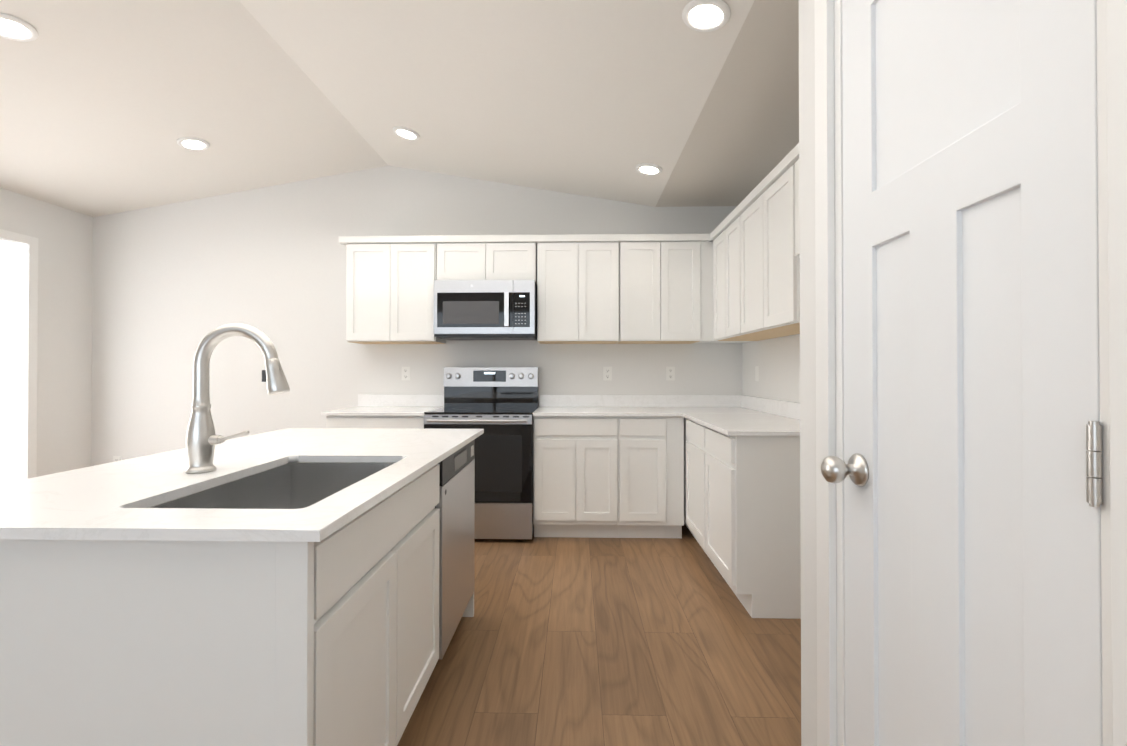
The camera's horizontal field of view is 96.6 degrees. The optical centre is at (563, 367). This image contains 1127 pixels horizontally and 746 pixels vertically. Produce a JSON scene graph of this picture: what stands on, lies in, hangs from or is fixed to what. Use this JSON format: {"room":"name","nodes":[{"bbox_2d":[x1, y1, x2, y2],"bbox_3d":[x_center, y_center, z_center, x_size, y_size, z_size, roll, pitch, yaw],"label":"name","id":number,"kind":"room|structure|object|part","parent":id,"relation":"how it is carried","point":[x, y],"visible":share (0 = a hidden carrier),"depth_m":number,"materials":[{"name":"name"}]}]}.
{"room":"kitchen","nodes":[
{"label":"kitchen","id":0,"kind":"room"},
{"bbox_2d":[0,188,92,476],"bbox_3d":[-4.155,-0.365,0.803,0.120,3.150,6.940,0,0,1],"label":"wall","id":1,"kind":"structure","parent":0,"point":[64,236],"depth_m":4.02,"materials":[{"name":"paint"}]},
{"bbox_2d":[0,229,37,483],"bbox_3d":[-4.101,0.096,2.853,0.150,2.360,2.110,0,0,1],"label":"window","id":2,"kind":"structure","parent":1,"relation":"in","point":[18,339],"depth_m":3.73,"materials":[{"name":"white paint"}]},
{"bbox_2d":[0,0,798,216],"bbox_3d":[-1.355,-1.558,0.802,5.720,0.536,7.060,0,0,1],"label":"ceiling","id":3,"kind":"structure","parent":0,"point":[105,105],"depth_m":2.81,"materials":[{"name":"paint"}]},
{"bbox_2d":[0,13,38,41],"bbox_3d":[-2.518,-1.546,2.281,0.182,0.039,0.184,0,0,1],"label":"recessed light","id":4,"kind":"object","parent":3,"relation":"in","point":[14,28],"visible":1,"depth_m":2.30,"materials":[{"name":"white paint"}]},
{"bbox_2d":[177,137,209,150],"bbox_3d":[-2.529,-1.530,3.432,0.182,0.039,0.184,0,0,1],"label":"recessed light","id":5,"kind":"object","parent":3,"relation":"in","point":[194,143],"visible":0.98,"depth_m":3.42,"materials":[{"name":"white paint"}]},
{"bbox_2d":[393,126,419,139],"bbox_3d":[-1.097,-1.637,3.507,0.182,0.039,0.184,0,0,1],"label":"recessed light","id":6,"kind":"object","parent":3,"relation":"in","point":[405,133],"visible":0.98,"depth_m":3.50,"materials":[{"name":"white paint"}]},
{"bbox_2d":[636,163,662,175],"bbox_3d":[0.587,-1.361,3.443,0.182,0.039,0.184,0,0,1],"label":"recessed light","id":7,"kind":"object","parent":3,"relation":"in","point":[650,169],"visible":0.98,"depth_m":3.43,"materials":[{"name":"white paint"}]},
{"bbox_2d":[682,0,730,31],"bbox_3d":[0.554,-1.371,1.953,0.182,0.039,0.184,0,0,1],"label":"recessed light","id":8,"kind":"object","parent":3,"relation":"in","point":[705,15],"visible":1,"depth_m":1.95,"materials":[{"name":"white paint"}]},
{"bbox_2d":[91,166,741,465],"bbox_3d":[-1.268,-0.338,4.262,5.720,3.150,0.120,0,0,1],"label":"wall","id":9,"kind":"structure","parent":0,"point":[174,285],"depth_m":4.23,"materials":[{"name":"paint"}]},
{"bbox_2d":[113,456,121,461],"bbox_3d":[-3.779,0.804,4.251,0.070,0.114,0.008,0,0,1],"label":"electrical outlet","id":10,"kind":"object","parent":9,"relation":"attached to","point":[117,458],"visible":0.35,"depth_m":4.25,"materials":[{"name":"white plastic"}]},
{"bbox_2d":[339,236,390,343],"bbox_3d":[-1.530,-0.610,4.031,0.397,0.810,0.356,0,0,1],"label":"upper cabinet","id":11,"kind":"object","parent":9,"relation":"attached to","point":[368,258],"depth_m":3.88,"materials":[{"name":"white paint"}]},
{"bbox_2d":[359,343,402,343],"bbox_3d":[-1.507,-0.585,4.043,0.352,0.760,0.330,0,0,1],"label":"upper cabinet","id":12,"kind":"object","parent":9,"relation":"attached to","point":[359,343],"depth_m":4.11,"materials":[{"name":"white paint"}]},
{"bbox_2d":[402,367,409,379],"bbox_3d":[-1.317,0.046,4.195,0.070,0.114,0.008,0,0,1],"label":"electrical outlet","id":13,"kind":"object","parent":9,"relation":"attached to","point":[405,373],"visible":1,"depth_m":4.19,"materials":[{"name":"white plastic"}]},
{"bbox_2d":[391,235,434,342],"bbox_3d":[-1.158,-0.610,4.022,0.352,0.810,0.356,0,0,1],"label":"upper cabinet","id":14,"kind":"object","parent":9,"relation":"attached to","point":[412,257],"depth_m":3.87,"materials":[{"name":"white paint"}]},
{"bbox_2d":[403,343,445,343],"bbox_3d":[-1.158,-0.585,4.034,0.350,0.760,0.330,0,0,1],"label":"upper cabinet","id":15,"kind":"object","parent":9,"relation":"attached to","point":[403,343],"depth_m":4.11,"materials":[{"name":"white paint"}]},
{"bbox_2d":[435,235,486,342],"bbox_3d":[-0.793,-0.610,4.013,0.398,0.810,0.356,0,0,1],"label":"upper cabinet","id":16,"kind":"object","parent":9,"relation":"attached to","point":[457,257],"depth_m":3.86,"materials":[{"name":"white paint"}]},
{"bbox_2d":[487,235,538,341],"bbox_3d":[-0.399,-0.610,4.003,0.390,0.810,0.356,0,0,1],"label":"upper cabinet","id":17,"kind":"object","parent":9,"relation":"attached to","point":[509,257],"depth_m":3.85,"materials":[{"name":"white paint"}]},
{"bbox_2d":[434,280,536,339],"bbox_3d":[-0.593,-0.444,3.956,0.761,0.430,0.451,0,0,1],"label":"microwave","id":18,"kind":"object","parent":17,"relation":"attached to","point":[485,309],"visible":1,"depth_m":3.77,"materials":[{"name":"grey metal"}]},
{"bbox_2d":[539,234,578,343],"bbox_3d":[-0.044,-0.610,3.994,0.320,0.810,0.356,0,0,1],"label":"upper cabinet","id":19,"kind":"object","parent":9,"relation":"attached to","point":[558,254],"depth_m":3.85,"materials":[{"name":"white paint"}]},
{"bbox_2d":[579,234,622,343],"bbox_3d":[0.245,-0.610,3.987,0.376,0.810,0.356,0,0,1],"label":"upper cabinet","id":20,"kind":"object","parent":9,"relation":"attached to","point":[600,255],"depth_m":3.84,"materials":[{"name":"white paint"}]},
{"bbox_2d":[603,367,611,379],"bbox_3d":[0.365,0.046,4.153,0.070,0.114,0.008,0,0,1],"label":"electrical outlet","id":21,"kind":"object","parent":9,"relation":"attached to","point":[607,373],"visible":1,"depth_m":4.15,"materials":[{"name":"white plastic"}]},
{"bbox_2d":[619,234,662,343],"bbox_3d":[0.588,-0.610,3.978,0.310,0.810,0.356,0,0,1],"label":"upper cabinet","id":22,"kind":"object","parent":9,"relation":"attached to","point":[642,253],"depth_m":3.83,"materials":[{"name":"white paint"}]},
{"bbox_2d":[666,367,674,379],"bbox_3d":[0.883,0.046,4.140,0.070,0.114,0.008,0,0,1],"label":"electrical outlet","id":23,"kind":"object","parent":9,"relation":"attached to","point":[670,373],"visible":1,"depth_m":4.14,"materials":[{"name":"white plastic"}]},
{"bbox_2d":[655,234,706,343],"bbox_3d":[0.920,-0.610,3.970,0.355,0.810,0.356,0,0,1],"label":"upper cabinet","id":24,"kind":"object","parent":9,"relation":"attached to","point":[684,255],"depth_m":3.82,"materials":[{"name":"white paint"}]},
{"bbox_2d":[397,524,800,745],"bbox_3d":[-1.355,1.250,0.780,5.720,0.080,7.060,0,0,1],"label":"floor","id":25,"kind":"structure","parent":0,"point":[564,641],"depth_m":2.12,"materials":[{"name":"brown wood"}]},
{"bbox_2d":[0,464,473,745],"bbox_3d":[-0.801,0.771,1.720,0.684,0.892,1.552,0,0,1],"label":"kitchen island","id":26,"kind":"object","parent":25,"relation":"on","point":[332,639],"visible":0.73,"depth_m":0.95,"materials":[{"name":"white paint"}]},
{"bbox_2d":[0,428,483,541],"bbox_3d":[-0.933,0.314,1.749,1.015,0.022,1.636,0,0,1],"label":"island countertop","id":27,"kind":"structure","parent":26,"relation":"on","point":[111,501],"depth_m":1.23,"materials":[{"name":"white stone"}]},
{"bbox_2d":[185,323,289,473],"bbox_3d":[-0.945,0.085,1.459,0.294,0.430,0.074,0,0,1],"label":"faucet","id":28,"kind":"object","parent":27,"relation":"on","point":[203,439],"visible":1,"depth_m":1.44,"materials":[{"name":"silver metal"}]},
{"bbox_2d":[147,462,395,508],"bbox_3d":[-0.744,0.474,1.396,0.464,0.300,0.724,0,0,1],"label":"sink","id":29,"kind":"object","parent":27,"relation":"in","point":[295,485],"visible":0.02,"depth_m":1.70,"materials":[{"name":"silver metal"}]},
{"bbox_2d":[326,415,423,428],"bbox_3d":[-1.344,0.788,3.892,0.726,0.892,0.600,0,0,1],"label":"base cabinet","id":30,"kind":"object","parent":25,"relation":"on","point":[332,421],"depth_m":3.60,"materials":[{"name":"white paint"}]},
{"bbox_2d":[321,394,443,415],"bbox_3d":[-1.352,0.280,3.885,0.742,0.122,0.625,0,0,1],"label":"countertop","id":31,"kind":"structure","parent":30,"relation":"on","point":[368,404],"depth_m":4.17,"materials":[{"name":"white stone"}]},
{"bbox_2d":[435,439,474,658],"bbox_3d":[-0.740,0.770,2.173,0.600,0.877,0.594,0,0,1],"label":"dishwasher","id":32,"kind":"object","parent":25,"relation":"on","point":[456,504],"visible":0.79,"depth_m":2.07,"materials":[{"name":"grey metal"}]},
{"bbox_2d":[424,367,538,539],"bbox_3d":[-0.596,0.614,3.819,0.767,1.240,0.676,0,0,1],"label":"range","id":33,"kind":"object","parent":25,"relation":"on","point":[499,405],"visible":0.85,"depth_m":3.53,"materials":[{"name":"grey metal"}]},
{"bbox_2d":[533,416,621,537],"bbox_3d":[0.094,0.788,3.857,0.606,0.892,0.602,0,0,1],"label":"base cabinet","id":34,"kind":"object","parent":25,"relation":"on","point":[577,460],"depth_m":3.56,"materials":[{"name":"white paint"}]},
{"bbox_2d":[622,416,669,537],"bbox_3d":[0.567,0.788,3.846,0.340,0.892,0.602,0,0,1],"label":"base cabinet","id":35,"kind":"object","parent":25,"relation":"on","point":[645,439],"depth_m":3.55,"materials":[{"name":"white paint"}]},
{"bbox_2d":[670,416,681,534],"bbox_3d":[1.170,0.788,3.812,0.580,0.892,0.635,0,0,1],"label":"base cabinet","id":36,"kind":"object","parent":25,"relation":"on","point":[675,421],"depth_m":3.56,"materials":[{"name":"white paint"}]},
{"bbox_2d":[533,395,760,415],"bbox_3d":[0.624,0.280,3.823,1.670,0.122,0.648,0,0,1],"label":"countertop","id":37,"kind":"structure","parent":36,"relation":"on","point":[549,405],"depth_m":4.12,"materials":[{"name":"white stone"}]},
{"bbox_2d":[677,398,799,435],"bbox_3d":[1.122,0.273,2.962,0.633,0.122,1.050,0,0,1],"label":"countertop","id":38,"kind":"structure","parent":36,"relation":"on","point":[736,415],"depth_m":3.24,"materials":[{"name":"white stone"}]},
{"bbox_2d":[682,417,701,546],"bbox_3d":[1.145,0.783,3.235,0.600,0.892,0.521,0,0,1],"label":"base cabinet","id":39,"kind":"object","parent":25,"relation":"on","point":[691,430],"depth_m":3.33,"materials":[{"name":"white paint"}]},
{"bbox_2d":[702,425,800,618],"bbox_3d":[1.133,0.779,2.713,0.602,0.892,0.522,0,0,1],"label":"base cabinet","id":40,"kind":"object","parent":25,"relation":"on","point":[732,503],"depth_m":2.46,"materials":[{"name":"white paint"}]},
{"bbox_2d":[742,334,799,402],"bbox_3d":[1.495,-0.350,2.726,0.120,3.150,2.813,0,0,1],"label":"wall","id":41,"kind":"structure","parent":0,"point":[776,361],"depth_m":3.48,"materials":[{"name":"paint"}]},
{"bbox_2d":[715,227,765,342],"bbox_3d":[1.291,-0.613,3.650,0.330,0.810,0.355,0,0,1],"label":"upper cabinet","id":42,"kind":"object","parent":41,"relation":"attached to","point":[717,340],"depth_m":3.70,"materials":[{"name":"white paint"}]},
{"bbox_2d":[719,209,788,338],"bbox_3d":[1.283,-0.615,3.347,0.330,0.810,0.369,0,0,1],"label":"upper cabinet","id":43,"kind":"object","parent":41,"relation":"attached to","point":[733,276],"depth_m":3.42,"materials":[{"name":"white paint"}]},
{"bbox_2d":[755,366,758,380],"bbox_3d":[1.465,0.043,3.790,0.008,0.114,0.070,0,0,1],"label":"electrical outlet","id":44,"kind":"object","parent":41,"relation":"attached to","point":[756,373],"visible":0.96,"depth_m":3.79,"materials":[{"name":"white plastic"}]},
{"bbox_2d":[735,188,799,334],"bbox_3d":[1.274,-0.618,2.967,0.330,0.810,0.392,0,0,1],"label":"upper cabinet","id":45,"kind":"object","parent":41,"relation":"attached to","point":[745,211],"depth_m":3.07,"materials":[{"name":"white paint"}]},
{"bbox_2d":[755,151,799,330],"bbox_3d":[1.265,-0.621,2.605,0.330,0.810,0.450,0,0,1],"label":"upper cabinet","id":46,"kind":"object","parent":41,"relation":"attached to","point":[777,275],"depth_m":2.62,"materials":[{"name":"white paint"}]},
{"bbox_2d":[791,143,799,258],"bbox_3d":[1.252,-0.777,2.116,0.330,0.505,0.523,0,0,1],"label":"upper cabinet","id":47,"kind":"object","parent":41,"relation":"attached to","point":[795,151],"depth_m":2.37,"materials":[{"name":"white paint"}]},
{"bbox_2d":[799,0,816,745],"bbox_3d":[0.638,-0.376,-0.724,0.120,3.150,4.127,0,0,1],"label":"wall","id":48,"kind":"structure","parent":0,"point":[808,530],"depth_m":1.24,"materials":[{"name":"paint"}]},
{"bbox_2d":[821,0,1102,745],"bbox_3d":[0.598,0.181,0.843,0.110,2.036,0.556,0,0,1],"label":"pantry door","id":49,"kind":"structure","parent":48,"relation":"in","point":[972,539],"depth_m":0.77,"materials":[{"name":"white paint"}]},
{"bbox_3d":[0.586,0.214,1.059,0.075,0.068,0.068,0,0,1],"label":"pantry door knob","id":50,"kind":"part","parent":49,"relation":"part of","materials":[{"name":"silver metal"}]},
{"bbox_3d":[0.605,0.174,0.573,0.013,1.677,0.016,0,0,1],"label":"pantry door hinge","id":51,"kind":"part","parent":49,"relation":"part of","materials":[{"name":"silver metal"}]},
{"bbox_2d":[814,0,1126,745],"bbox_3d":[0.668,0.142,0.846,0.138,2.138,0.727,0,0,1],"label":"door frame","id":52,"kind":"structure","parent":48,"relation":"attached to","point":[1112,108],"depth_m":0.57,"materials":[{"name":"white paint"}]}
]}

